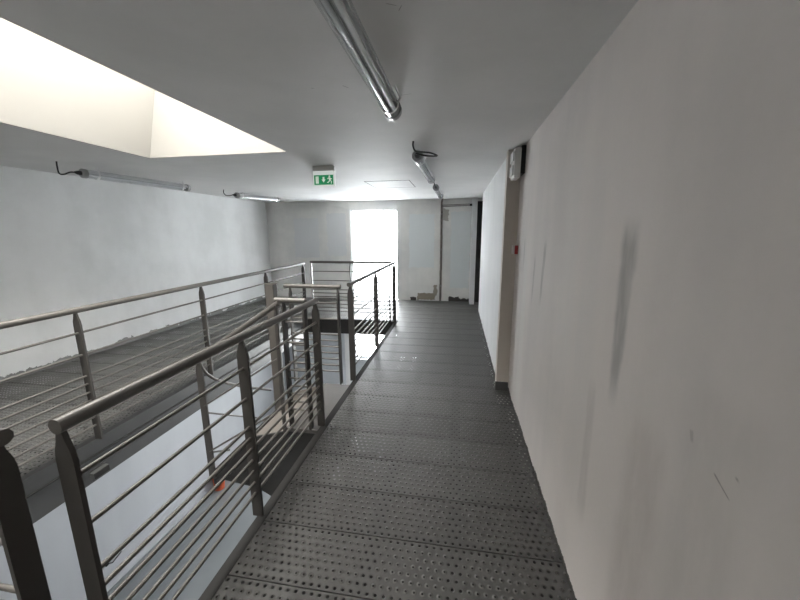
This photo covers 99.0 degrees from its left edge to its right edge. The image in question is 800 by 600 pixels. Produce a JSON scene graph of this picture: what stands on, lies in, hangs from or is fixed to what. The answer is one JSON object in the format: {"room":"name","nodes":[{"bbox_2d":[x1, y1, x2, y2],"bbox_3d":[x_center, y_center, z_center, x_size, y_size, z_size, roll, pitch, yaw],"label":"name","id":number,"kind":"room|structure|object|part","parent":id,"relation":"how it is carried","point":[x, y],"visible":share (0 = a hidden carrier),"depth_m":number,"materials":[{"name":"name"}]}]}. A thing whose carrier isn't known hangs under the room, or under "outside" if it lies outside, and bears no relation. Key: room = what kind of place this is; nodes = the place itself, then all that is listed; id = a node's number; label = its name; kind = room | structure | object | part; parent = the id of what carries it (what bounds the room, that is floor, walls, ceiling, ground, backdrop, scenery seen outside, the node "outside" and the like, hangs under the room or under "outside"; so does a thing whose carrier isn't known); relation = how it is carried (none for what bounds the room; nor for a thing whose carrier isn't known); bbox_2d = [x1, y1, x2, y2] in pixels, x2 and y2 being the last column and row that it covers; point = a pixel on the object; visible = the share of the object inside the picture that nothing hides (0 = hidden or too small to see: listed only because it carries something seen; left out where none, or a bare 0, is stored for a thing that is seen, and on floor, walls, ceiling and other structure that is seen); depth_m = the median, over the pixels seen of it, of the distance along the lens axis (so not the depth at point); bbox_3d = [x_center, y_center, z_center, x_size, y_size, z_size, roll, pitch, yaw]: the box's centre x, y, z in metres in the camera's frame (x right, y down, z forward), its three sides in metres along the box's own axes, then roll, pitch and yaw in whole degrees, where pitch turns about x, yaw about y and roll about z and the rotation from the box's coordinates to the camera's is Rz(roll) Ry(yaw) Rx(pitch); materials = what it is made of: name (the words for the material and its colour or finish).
{"room":"indoor metal walkway","nodes":[
{"label":"indoor metal walkway","id":0,"kind":"room"},
{"bbox_2d":[0,165,274,599],"bbox_3d":[-4.185,1.391,3.720,0.120,5.510,10.316,2,11,12],"label":"wall","id":1,"kind":"structure","parent":0,"point":[67,241],"depth_m":4.76,"materials":[{"name":"paint"}]},
{"bbox_2d":[0,17,286,157],"bbox_3d":[-1.978,-1.383,1.066,1.370,0.940,3.960,2,11,9],"label":"skylight","id":2,"kind":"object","parent":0,"point":[46,86],"depth_m":2.61,"materials":[{"name":"paint"}]},
{"bbox_2d":[107,438,384,599],"bbox_3d":[-1.550,4.213,3.837,6.070,0.100,10.500,2,11,9],"label":"floor","id":3,"kind":"structure","parent":0,"point":[195,588],"depth_m":5.26,"materials":[{"name":"grey concrete"}]},
{"bbox_2d":[212,479,224,490],"bbox_3d":[-3.482,3.488,6.571,0.232,0.280,0.220,2,11,9],"label":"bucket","id":4,"kind":"object","parent":3,"relation":"on","point":[222,486],"visible":0.23,"depth_m":6.52,"materials":[{"name":"orange plastic"}]},
{"bbox_2d":[264,283,285,409],"bbox_3d":[-1.352,1.933,4.022,0.200,4.300,0.200,2,11,9],"label":"newel post","id":5,"kind":"object","parent":3,"relation":"on","point":[270,288],"visible":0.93,"depth_m":3.69,"materials":[{"name":"metal"}]},
{"bbox_2d":[214,383,372,495],"bbox_3d":[-0.325,2.564,3.357,2.486,3.290,0.835,2,11,9],"label":"staircase","id":6,"kind":"structure","parent":3,"relation":"on","point":[333,393],"depth_m":2.85,"materials":[{"name":"metal"}]},
{"bbox_2d":[196,300,286,478],"bbox_3d":[-1.171,0.670,3.168,0.767,1.567,1.011,2,11,9],"label":"stair railing","id":7,"kind":"object","parent":6,"relation":"attached to","point":[200,370],"visible":0.75,"depth_m":2.73,"materials":[{"name":"metal"}]},
{"bbox_3d":[-1.597,1.001,2.814,0.058,1.060,0.014,2,11,9],"label":"post","id":8,"kind":"part","parent":7,"relation":"part of","materials":[{"name":"metal"}]},
{"bbox_3d":[-1.535,1.083,3.198,0.016,0.483,0.736,2,11,9],"label":"rod","id":9,"kind":"part","parent":7,"relation":"part of","materials":[{"name":"paint"}]},
{"bbox_3d":[-1.249,0.647,2.685,0.713,0.473,0.016,2,11,9],"label":"rod","id":10,"kind":"part","parent":7,"relation":"part of","materials":[{"name":"paint"}]},
{"bbox_3d":[-1.247,1.053,2.765,0.713,0.473,0.016,2,11,9],"label":"rod","id":11,"kind":"part","parent":7,"relation":"part of","materials":[{"name":"paint"}]},
{"bbox_3d":[-1.242,0.242,2.603,0.747,0.506,0.041,2,11,9],"label":"handrail","id":12,"kind":"part","parent":7,"relation":"part of","materials":[{"name":"metal"}]},
{"bbox_3d":[-0.903,0.548,2.582,0.026,1.032,0.012,2,11,9],"label":"post","id":13,"kind":"part","parent":7,"relation":"part of","materials":[{"name":"metal"}]},
{"bbox_2d":[274,297,313,429],"bbox_3d":[-0.810,0.497,2.625,0.240,1.050,0.058,2,11,9],"label":"guard rail","id":14,"kind":"object","parent":6,"relation":"on","point":[283,300],"visible":0.84,"depth_m":2.60,"materials":[{"name":"metal"}]},
{"bbox_3d":[-0.865,0.515,2.637,0.014,1.010,0.058,2,11,9],"label":"post","id":15,"kind":"part","parent":14,"relation":"part of","materials":[{"name":"metal"}]},
{"bbox_3d":[-0.812,0.004,2.527,0.240,0.043,0.043,2,11,9],"label":"handrail","id":16,"kind":"part","parent":14,"relation":"part of","materials":[{"name":"metal"}]},
{"bbox_3d":[-0.786,0.164,2.554,0.164,0.015,0.016,2,11,9],"label":"rod","id":17,"kind":"part","parent":14,"relation":"part of","materials":[{"name":"paint"}]},
{"bbox_3d":[-0.785,0.323,2.586,0.164,0.015,0.016,2,11,9],"label":"rod","id":18,"kind":"part","parent":14,"relation":"part of","materials":[{"name":"paint"}]},
{"bbox_3d":[-0.783,0.606,2.642,0.164,0.015,0.016,2,11,9],"label":"rod","id":19,"kind":"part","parent":14,"relation":"part of","materials":[{"name":"paint"}]},
{"bbox_3d":[-0.784,0.542,2.629,0.164,0.015,0.016,2,11,9],"label":"rod","id":20,"kind":"part","parent":14,"relation":"part of","materials":[{"name":"paint"}]},
{"bbox_3d":[-0.703,0.520,2.611,0.014,1.010,0.058,2,11,9],"label":"post","id":21,"kind":"part","parent":14,"relation":"part of","materials":[{"name":"metal"}]},
{"bbox_2d":[283,284,342,384],"bbox_3d":[-0.862,0.346,3.454,0.585,1.024,0.058,2,11,9],"label":"guard rail","id":22,"kind":"object","parent":6,"relation":"on","point":[317,286],"visible":0.73,"depth_m":3.43,"materials":[{"name":"metal"}]},
{"bbox_3d":[-1.092,0.359,3.495,0.014,0.985,0.058,2,11,9],"label":"post","id":23,"kind":"part","parent":22,"relation":"part of","materials":[{"name":"metal"}]},
{"bbox_3d":[-0.865,-0.135,3.359,0.585,0.043,0.043,2,11,9],"label":"handrail","id":24,"kind":"part","parent":22,"relation":"part of","materials":[{"name":"metal"}]},
{"bbox_3d":[-0.848,0.184,3.419,0.495,0.015,0.016,2,11,9],"label":"rod","id":25,"kind":"part","parent":22,"relation":"part of","materials":[{"name":"paint"}]},
{"bbox_3d":[-0.848,0.341,3.450,0.495,0.015,0.016,2,11,9],"label":"rod","id":26,"kind":"part","parent":22,"relation":"part of","materials":[{"name":"paint"}]},
{"bbox_3d":[-0.847,0.467,3.475,0.495,0.015,0.016,2,11,9],"label":"rod","id":27,"kind":"part","parent":22,"relation":"part of","materials":[{"name":"paint"}]},
{"bbox_3d":[-0.847,0.403,3.463,0.495,0.015,0.016,2,11,9],"label":"rod","id":28,"kind":"part","parent":22,"relation":"part of","materials":[{"name":"paint"}]},
{"bbox_3d":[-0.846,0.594,3.500,0.495,0.015,0.016,2,11,9],"label":"rod","id":29,"kind":"part","parent":22,"relation":"part of","materials":[{"name":"paint"}]},
{"bbox_3d":[-0.847,0.530,3.488,0.495,0.015,0.016,2,11,9],"label":"rod","id":30,"kind":"part","parent":22,"relation":"part of","materials":[{"name":"paint"}]},
{"bbox_3d":[-0.846,0.724,3.526,0.495,0.015,0.016,2,11,9],"label":"rod","id":31,"kind":"part","parent":22,"relation":"part of","materials":[{"name":"paint"}]},
{"bbox_3d":[-0.846,0.659,3.513,0.495,0.015,0.016,2,11,9],"label":"rod","id":32,"kind":"part","parent":22,"relation":"part of","materials":[{"name":"paint"}]},
{"bbox_3d":[-0.849,0.025,3.388,0.495,0.015,0.016,2,11,9],"label":"rod","id":33,"kind":"part","parent":22,"relation":"part of","materials":[{"name":"paint"}]},
{"bbox_3d":[-0.603,0.372,3.416,0.014,0.985,0.058,2,11,9],"label":"post","id":34,"kind":"part","parent":22,"relation":"part of","materials":[{"name":"metal"}]},
{"bbox_3d":[-0.711,0.955,3.105,0.268,0.028,0.830,2,11,9],"label":"landing plate","id":35,"kind":"part","parent":6,"relation":"part of","materials":[{"name":"grey metal"}]},
{"bbox_2d":[344,334,355,440],"bbox_3d":[-0.936,2.059,6.623,0.210,3.038,0.210,2,11,9],"label":"pillar","id":36,"kind":"structure","parent":3,"relation":"on","point":[346,336],"depth_m":6.36,"materials":[{"name":"white paint"}]},
{"bbox_2d":[0,297,573,599],"bbox_3d":[-1.177,0.979,3.041,6.650,0.050,10.076,2,11,9],"label":"floor","id":37,"kind":"structure","parent":0,"point":[436,319],"depth_m":2.22,"materials":[{"name":"metal"}]},
{"bbox_2d":[21,320,302,523],"bbox_3d":[-2.123,0.967,3.800,0.060,0.314,5.050,2,11,9],"label":"trim","id":38,"kind":"structure","parent":37,"relation":"attached to","point":[50,497],"depth_m":2.86,"materials":[{"name":"grey metal"}]},
{"bbox_2d":[89,463,109,479],"bbox_3d":[-2.278,1.302,2.596,0.043,0.050,0.120,2,11,9],"label":"junction box","id":39,"kind":"object","parent":38,"relation":"attached to","point":[104,468],"visible":1,"depth_m":2.58,"materials":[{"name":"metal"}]},
{"bbox_3d":[-2.260,1.303,2.593,0.007,0.044,0.110,2,11,9],"label":"lid","id":40,"kind":"part","parent":39,"relation":"part of","materials":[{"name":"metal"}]},
{"bbox_2d":[0,262,307,466],"bbox_3d":[-2.078,0.317,3.658,0.058,1.014,4.960,2,11,9],"label":"guard rail","id":41,"kind":"object","parent":38,"relation":"on","point":[78,329],"visible":0.7,"depth_m":2.58,"materials":[{"name":"metal"}]},
{"bbox_3d":[-2.077,0.571,3.703,0.016,0.015,4.870,2,11,9],"label":"rod","id":42,"kind":"part","parent":41,"relation":"part of","materials":[{"name":"paint"}]},
{"bbox_3d":[-2.275,0.569,2.491,0.058,0.975,0.014,2,11,9],"label":"post","id":43,"kind":"part","parent":41,"relation":"part of","materials":[{"name":"metal"}]},
{"bbox_3d":[-2.078,0.443,3.678,0.016,0.015,4.870,2,11,9],"label":"rod","id":44,"kind":"part","parent":41,"relation":"part of","materials":[{"name":"paint"}]},
{"bbox_3d":[-2.080,0.002,3.591,0.016,0.015,4.870,2,11,9],"label":"rod","id":45,"kind":"part","parent":41,"relation":"part of","materials":[{"name":"paint"}]},
{"bbox_3d":[-2.078,0.379,3.665,0.016,0.015,4.870,2,11,9],"label":"rod","id":46,"kind":"part","parent":41,"relation":"part of","materials":[{"name":"paint"}]},
{"bbox_3d":[-2.079,0.161,3.622,0.016,0.015,4.870,2,11,9],"label":"rod","id":47,"kind":"part","parent":41,"relation":"part of","materials":[{"name":"paint"}]},
{"bbox_3d":[-2.078,0.317,3.653,0.016,0.015,4.870,2,11,9],"label":"rod","id":48,"kind":"part","parent":41,"relation":"part of","materials":[{"name":"paint"}]},
{"bbox_3d":[-2.080,-0.159,3.564,0.043,0.043,4.960,2,11,9],"label":"handrail","id":49,"kind":"part","parent":41,"relation":"part of","materials":[{"name":"metal"}]},
{"bbox_3d":[-2.077,0.507,3.691,0.016,0.015,4.870,2,11,9],"label":"rod","id":50,"kind":"part","parent":41,"relation":"part of","materials":[{"name":"paint"}]},
{"bbox_3d":[-2.077,0.635,3.716,0.016,0.015,4.870,2,11,9],"label":"rod","id":51,"kind":"part","parent":41,"relation":"part of","materials":[{"name":"paint"}]},
{"bbox_3d":[-2.076,0.700,3.729,0.016,0.015,4.870,2,11,9],"label":"rod","id":52,"kind":"part","parent":41,"relation":"part of","materials":[{"name":"paint"}]},
{"bbox_3d":[-2.077,0.337,3.662,0.058,0.975,0.014,2,11,9],"label":"post","id":53,"kind":"part","parent":41,"relation":"part of","materials":[{"name":"metal"}]},
{"bbox_3d":[-1.875,0.098,4.862,0.058,0.975,0.014,2,11,9],"label":"post","id":54,"kind":"part","parent":41,"relation":"part of","materials":[{"name":"metal"}]},
{"bbox_3d":[-1.681,-0.131,6.013,0.058,0.975,0.014,2,11,9],"label":"post","id":55,"kind":"part","parent":41,"relation":"part of","materials":[{"name":"metal"}]},
{"bbox_2d":[198,321,397,599],"bbox_3d":[-0.475,0.987,3.526,0.060,0.264,5.050,2,11,9],"label":"trim","id":56,"kind":"structure","parent":37,"relation":"attached to","point":[212,588],"depth_m":2.00,"materials":[{"name":"metal"}]},
{"bbox_2d":[48,298,324,599],"bbox_3d":[-0.769,0.660,1.829,0.058,1.040,1.715,2,11,9],"label":"guard rail","id":57,"kind":"object","parent":56,"relation":"on","point":[70,471],"visible":1,"depth_m":1.33,"materials":[{"name":"metal"}]},
{"bbox_3d":[-0.907,0.842,1.015,0.058,1.000,0.014,2,11,9],"label":"post","id":58,"kind":"part","parent":57,"relation":"part of","materials":[{"name":"metal"}]},
{"bbox_3d":[-0.772,0.171,1.732,0.043,0.043,1.715,2,11,9],"label":"handrail","id":59,"kind":"part","parent":57,"relation":"part of","materials":[{"name":"metal"}]},
{"bbox_3d":[-0.771,0.331,1.762,0.016,0.015,1.688,2,11,9],"label":"rod","id":60,"kind":"part","parent":57,"relation":"part of","materials":[{"name":"paint"}]},
{"bbox_3d":[-0.771,0.490,1.794,0.016,0.015,1.688,2,11,9],"label":"rod","id":61,"kind":"part","parent":57,"relation":"part of","materials":[{"name":"paint"}]},
{"bbox_3d":[-0.770,0.647,1.825,0.016,0.015,1.688,2,11,9],"label":"rod","id":62,"kind":"part","parent":57,"relation":"part of","materials":[{"name":"paint"}]},
{"bbox_3d":[-0.769,0.709,1.837,0.016,0.015,1.688,2,11,9],"label":"rod","id":63,"kind":"part","parent":57,"relation":"part of","materials":[{"name":"paint"}]},
{"bbox_3d":[-0.769,0.772,1.850,0.016,0.015,1.688,2,11,9],"label":"rod","id":64,"kind":"part","parent":57,"relation":"part of","materials":[{"name":"paint"}]},
{"bbox_3d":[-0.769,0.836,1.863,0.016,0.015,1.688,2,11,9],"label":"rod","id":65,"kind":"part","parent":57,"relation":"part of","materials":[{"name":"paint"}]},
{"bbox_3d":[-0.768,0.900,1.875,0.016,0.015,1.688,2,11,9],"label":"rod","id":66,"kind":"part","parent":57,"relation":"part of","materials":[{"name":"paint"}]},
{"bbox_3d":[-0.768,0.965,1.888,0.016,0.015,1.688,2,11,9],"label":"rod","id":67,"kind":"part","parent":57,"relation":"part of","materials":[{"name":"paint"}]},
{"bbox_3d":[-0.768,1.030,1.901,0.016,0.015,1.688,2,11,9],"label":"rod","id":68,"kind":"part","parent":57,"relation":"part of","materials":[{"name":"paint"}]},
{"bbox_3d":[-0.778,0.690,1.779,0.058,1.000,0.014,2,11,9],"label":"post","id":69,"kind":"part","parent":57,"relation":"part of","materials":[{"name":"metal"}]},
{"bbox_3d":[-0.632,0.517,2.648,0.058,1.000,0.014,2,11,9],"label":"post","id":70,"kind":"part","parent":57,"relation":"part of","materials":[{"name":"metal"}]},
{"bbox_2d":[347,261,395,380],"bbox_3d":[-0.296,0.101,4.638,0.058,1.040,2.480,2,11,9],"label":"guard rail","id":71,"kind":"object","parent":56,"relation":"on","point":[350,298],"visible":1,"depth_m":4.14,"materials":[{"name":"metal"}]},
{"bbox_3d":[-0.492,0.351,3.480,0.058,1.000,0.014,2,11,9],"label":"post","id":72,"kind":"part","parent":71,"relation":"part of","materials":[{"name":"metal"}]},
{"bbox_3d":[-0.299,-0.388,4.541,0.043,0.043,2.480,2,11,9],"label":"handrail","id":73,"kind":"part","parent":71,"relation":"part of","materials":[{"name":"metal"}]},
{"bbox_3d":[-0.296,-0.070,4.609,0.016,0.015,2.410,2,11,9],"label":"rod","id":74,"kind":"part","parent":71,"relation":"part of","materials":[{"name":"paint"}]},
{"bbox_3d":[-0.297,-0.229,4.577,0.016,0.015,2.410,2,11,9],"label":"rod","id":75,"kind":"part","parent":71,"relation":"part of","materials":[{"name":"paint"}]},
{"bbox_3d":[-0.295,0.213,4.665,0.016,0.015,2.410,2,11,9],"label":"rod","id":76,"kind":"part","parent":71,"relation":"part of","materials":[{"name":"paint"}]},
{"bbox_3d":[-0.295,0.087,4.640,0.016,0.015,2.410,2,11,9],"label":"rod","id":77,"kind":"part","parent":71,"relation":"part of","materials":[{"name":"paint"}]},
{"bbox_3d":[-0.293,0.470,4.716,0.016,0.015,2.410,2,11,9],"label":"rod","id":78,"kind":"part","parent":71,"relation":"part of","materials":[{"name":"paint"}]},
{"bbox_3d":[-0.294,0.405,4.703,0.016,0.015,2.410,2,11,9],"label":"rod","id":79,"kind":"part","parent":71,"relation":"part of","materials":[{"name":"paint"}]},
{"bbox_3d":[-0.294,0.340,4.690,0.016,0.015,2.410,2,11,9],"label":"rod","id":80,"kind":"part","parent":71,"relation":"part of","materials":[{"name":"paint"}]},
{"bbox_3d":[-0.294,0.277,4.677,0.016,0.015,2.410,2,11,9],"label":"rod","id":81,"kind":"part","parent":71,"relation":"part of","materials":[{"name":"paint"}]},
{"bbox_3d":[-0.295,0.149,4.652,0.016,0.015,2.410,2,11,9],"label":"rod","id":82,"kind":"part","parent":71,"relation":"part of","materials":[{"name":"paint"}]},
{"bbox_3d":[-0.316,0.144,4.525,0.058,1.000,0.014,2,11,9],"label":"post","id":83,"kind":"part","parent":71,"relation":"part of","materials":[{"name":"metal"}]},
{"bbox_3d":[-0.099,-0.112,5.812,0.058,1.000,0.014,2,11,9],"label":"post","id":84,"kind":"part","parent":71,"relation":"part of","materials":[{"name":"metal"}]},
{"bbox_2d":[308,319,393,334],"bbox_3d":[-0.882,0.473,6.133,1.610,0.264,0.060,2,11,9],"label":"trim","id":85,"kind":"structure","parent":37,"relation":"attached to","point":[326,326],"depth_m":6.11,"materials":[{"name":"metal"}]},
{"bbox_2d":[310,261,391,320],"bbox_3d":[-0.854,-0.162,5.982,1.460,1.040,0.058,2,11,9],"label":"guard rail","id":86,"kind":"object","parent":85,"relation":"on","point":[311,262],"visible":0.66,"depth_m":5.95,"materials":[{"name":"metal"}]},
{"bbox_3d":[-1.555,-0.161,6.100,0.014,1.000,0.058,2,11,9],"label":"post","id":87,"kind":"part","parent":86,"relation":"part of","materials":[{"name":"metal"}]},
{"bbox_3d":[-0.866,-0.491,5.918,1.400,0.015,0.016,2,11,9],"label":"rod","id":88,"kind":"part","parent":86,"relation":"part of","materials":[{"name":"paint"}]},
{"bbox_3d":[-0.864,-0.050,6.005,1.400,0.015,0.016,2,11,9],"label":"rod","id":89,"kind":"part","parent":86,"relation":"part of","materials":[{"name":"paint"}]},
{"bbox_3d":[-0.864,-0.113,5.993,1.400,0.015,0.016,2,11,9],"label":"rod","id":90,"kind":"part","parent":86,"relation":"part of","materials":[{"name":"paint"}]},
{"bbox_3d":[-0.864,-0.175,5.981,1.400,0.015,0.016,2,11,9],"label":"rod","id":91,"kind":"part","parent":86,"relation":"part of","materials":[{"name":"paint"}]},
{"bbox_3d":[-0.865,-0.332,5.949,1.400,0.015,0.016,2,11,9],"label":"rod","id":92,"kind":"part","parent":86,"relation":"part of","materials":[{"name":"paint"}]},
{"bbox_3d":[-0.857,-0.651,5.885,1.460,0.043,0.043,2,11,9],"label":"handrail","id":93,"kind":"part","parent":86,"relation":"part of","materials":[{"name":"metal"}]},
{"bbox_3d":[-0.863,0.078,6.031,1.400,0.015,0.016,2,11,9],"label":"rod","id":94,"kind":"part","parent":86,"relation":"part of","materials":[{"name":"paint"}]},
{"bbox_3d":[-0.863,0.014,6.018,1.400,0.015,0.016,2,11,9],"label":"rod","id":95,"kind":"part","parent":86,"relation":"part of","materials":[{"name":"paint"}]},
{"bbox_3d":[-0.863,0.143,6.043,1.400,0.015,0.016,2,11,9],"label":"rod","id":96,"kind":"part","parent":86,"relation":"part of","materials":[{"name":"paint"}]},
{"bbox_3d":[-0.862,0.207,6.056,1.400,0.015,0.016,2,11,9],"label":"rod","id":97,"kind":"part","parent":86,"relation":"part of","materials":[{"name":"paint"}]},
{"bbox_3d":[-0.173,-0.124,5.874,0.014,1.000,0.058,2,11,9],"label":"post","id":98,"kind":"part","parent":86,"relation":"part of","materials":[{"name":"metal"}]},
{"bbox_3d":[-1.716,1.456,1.188,1.610,0.264,0.060,2,11,9],"label":"trim","id":99,"kind":"structure","parent":37,"relation":"attached to","visible":0},
{"bbox_2d":[0,428,51,599],"bbox_3d":[-1.727,0.814,1.073,1.490,1.040,0.058,2,11,9],"label":"guard rail","id":100,"kind":"object","parent":99,"relation":"on","point":[18,540],"visible":1,"depth_m":0.91,"materials":[{"name":"metal"}]},
{"bbox_3d":[-1.730,0.326,0.976,1.490,0.043,0.043,2,11,9],"label":"handrail","id":101,"kind":"part","parent":100,"relation":"part of","materials":[{"name":"metal"}]},
{"bbox_3d":[-1.724,0.801,1.070,1.417,0.015,0.016,2,11,9],"label":"rod","id":102,"kind":"part","parent":100,"relation":"part of","materials":[{"name":"paint"}]},
{"bbox_2d":[0,0,637,202],"bbox_3d":[-1.191,-1.221,2.593,6.650,0.020,10.100,2,11,9],"label":"ceiling","id":103,"kind":"structure","parent":0,"point":[475,80],"depth_m":1.57,"materials":[{"name":"paint"}]},
{"bbox_2d":[55,161,190,191],"bbox_3d":[-3.135,-1.423,4.021,0.117,0.127,1.504,3,12,16],"label":"tube light","id":104,"kind":"object","parent":103,"relation":"attached to","point":[83,173],"visible":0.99,"depth_m":3.89,"materials":[{"name":"metal"}]},
{"bbox_2d":[223,190,279,202],"bbox_3d":[-2.551,-1.817,6.004,0.132,0.124,1.185,5,12,23],"label":"tube light","id":105,"kind":"object","parent":103,"relation":"attached to","point":[236,194],"visible":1,"depth_m":5.93,"materials":[{"name":"metal"}]},
{"bbox_2d":[312,165,335,186],"bbox_3d":[-0.806,-1.314,3.626,0.244,0.202,0.060,2,11,9],"label":"exit sign","id":106,"kind":"object","parent":103,"relation":"hanging from","point":[322,175],"visible":1,"depth_m":3.61,"materials":[{"name":"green plastic"}]},
{"bbox_3d":[-0.806,-1.289,3.631,0.244,0.152,0.026,2,11,9],"label":"panel frame","id":107,"kind":"part","parent":106,"relation":"part of","materials":[{"name":"green plastic"}]},
{"bbox_2d":[319,0,401,120],"bbox_3d":[-0.143,-0.867,1.143,0.120,0.124,1.300,2,11,9],"label":"tube light","id":108,"kind":"object","parent":103,"relation":"attached to","point":[341,14],"visible":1,"depth_m":1.18,"materials":[{"name":"metal"}]},
{"bbox_2d":[331,0,389,106],"bbox_3d":[-0.143,-0.865,1.144,0.024,0.024,1.180,2,11,9],"label":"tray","id":109,"kind":"object","parent":108,"relation":"on","point":[345,4],"depth_m":1.18,"materials":[{"name":"metal"}]},
{"bbox_2d":[364,180,414,187],"bbox_3d":[-0.126,-1.691,5.002,0.630,0.003,0.730,2,11,9],"label":"ceiling hatch","id":110,"kind":"object","parent":103,"relation":"attached to","point":[395,183],"visible":0.99,"depth_m":4.99,"materials":[{"name":"paint"}]},
{"bbox_2d":[412,141,437,183],"bbox_3d":[0.293,-1.311,3.366,0.223,0.126,1.526,2,11,9],"label":"tube light","id":111,"kind":"object","parent":103,"relation":"attached to","point":[417,155],"visible":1,"depth_m":2.93,"materials":[{"name":"metal"}]},
{"bbox_2d":[433,182,443,198],"bbox_3d":[0.596,-1.693,5.295,0.125,0.124,1.447,2,11,9],"label":"tube light","id":112,"kind":"object","parent":103,"relation":"attached to","point":[436,188],"visible":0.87,"depth_m":5.10,"materials":[{"name":"metal"}]},
{"bbox_2d":[266,198,482,399],"bbox_3d":[-0.370,0.498,8.129,6.820,5.510,0.220,2,11,9],"label":"wall","id":113,"kind":"structure","parent":0,"point":[295,235],"depth_m":7.76,"materials":[{"name":"paint"}]},
{"bbox_2d":[265,199,438,208],"bbox_3d":[-1.404,-2.142,7.655,4.550,0.135,0.018,2,11,9],"label":"trim","id":114,"kind":"structure","parent":113,"relation":"attached to","point":[421,202],"depth_m":7.68,"materials":[{"name":"grey paint"}]},
{"bbox_2d":[355,334,369,357],"bbox_3d":[0.227,0.868,8.123,2.720,1.180,0.060,2,11,9],"label":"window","id":115,"kind":"structure","parent":113,"relation":"in","point":[363,356],"depth_m":8.38,"materials":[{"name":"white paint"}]},
{"bbox_2d":[351,209,397,298],"bbox_3d":[-0.561,-1.031,7.852,1.080,2.020,0.150,2,11,9],"label":"window","id":116,"kind":"structure","parent":113,"relation":"in","point":[352,219],"depth_m":7.78,"materials":[{"name":"white paint"}]},
{"bbox_2d":[353,211,396,297],"bbox_3d":[-0.564,-1.027,7.833,1.030,1.959,0.039,2,11,9],"label":"curtain","id":117,"kind":"object","parent":116,"relation":"hanging from","point":[374,231],"visible":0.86,"depth_m":7.79,"materials":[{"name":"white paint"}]},
{"bbox_3d":[-0.569,-1.981,7.644,1.030,0.013,0.014,2,11,9],"label":"rod","id":118,"kind":"part","parent":117,"relation":"part of","materials":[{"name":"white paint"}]},
{"bbox_2d":[439,199,442,300],"bbox_3d":[0.900,-1.062,7.430,0.053,2.230,0.130,-1,11,-3],"label":"drain pipe","id":119,"kind":"object","parent":113,"relation":"attached to","point":[441,213],"visible":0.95,"depth_m":7.45,"materials":[{"name":"grey metal"}]},
{"bbox_2d":[443,204,471,206],"bbox_3d":[1.239,-2.004,7.221,0.674,0.059,0.066,2,11,9],"label":"conduit","id":120,"kind":"object","parent":113,"relation":"attached to","point":[449,204],"visible":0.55,"depth_m":7.23,"materials":[{"name":"metal"}]},
{"bbox_2d":[469,197,477,303],"bbox_3d":[1.549,-1.012,7.237,0.098,2.200,0.300,2,11,9],"label":"door","id":121,"kind":"structure","parent":113,"relation":"in","point":[474,200],"depth_m":7.09,"materials":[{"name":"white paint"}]},
{"bbox_2d":[474,201,482,301],"bbox_3d":[2.045,-0.999,7.272,0.860,2.145,0.045,2,11,9],"label":"door","id":122,"kind":"structure","parent":113,"relation":"in","point":[480,203],"depth_m":7.30,"materials":[{"name":"metal"}]},
{"bbox_2d":[478,158,506,372],"bbox_3d":[1.305,-0.401,4.826,0.120,2.480,3.400,2,11,9],"label":"wall","id":123,"kind":"structure","parent":0,"point":[494,194],"depth_m":4.31,"materials":[{"name":"paint"}]},
{"bbox_2d":[495,150,519,403],"bbox_3d":[1.061,-0.079,3.205,0.233,2.480,0.100,2,11,9],"label":"wall","id":124,"kind":"structure","parent":0,"point":[512,188],"depth_m":3.14,"materials":[{"name":"paint"}]},
{"bbox_2d":[495,381,507,390],"bbox_3d":[0.991,0.840,3.339,0.121,0.085,0.018,2,11,9],"label":"baseboard","id":125,"kind":"structure","parent":124,"relation":"attached to","point":[498,385],"depth_m":3.33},
{"bbox_2d":[511,245,517,253],"bbox_3d":[1.018,-0.447,3.029,0.045,0.080,0.090,2,11,9],"label":"fire alarm","id":126,"kind":"object","parent":124,"relation":"attached to","point":[514,250],"visible":1,"depth_m":2.99,"materials":[{"name":"red plastic"}]},
{"bbox_2d":[507,0,799,599],"bbox_3d":[0.640,0.484,0.371,0.120,2.480,5.740,2,11,9],"label":"wall","id":127,"kind":"structure","parent":0,"point":[654,376],"depth_m":0.85,"materials":[{"name":"paint"}]},
{"bbox_2d":[509,145,526,180],"bbox_3d":[0.980,-1.138,2.851,0.099,0.245,0.195,2,11,9],"label":"emergency light","id":128,"kind":"object","parent":127,"relation":"attached to","point":[518,156],"visible":1,"depth_m":2.77,"materials":[{"name":"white plastic"}]},
{"bbox_3d":[1.010,-1.152,2.843,0.037,0.215,0.195,2,11,9],"label":"plate","id":129,"kind":"part","parent":128,"relation":"part of","materials":[{"name":"black plastic"}]}
]}

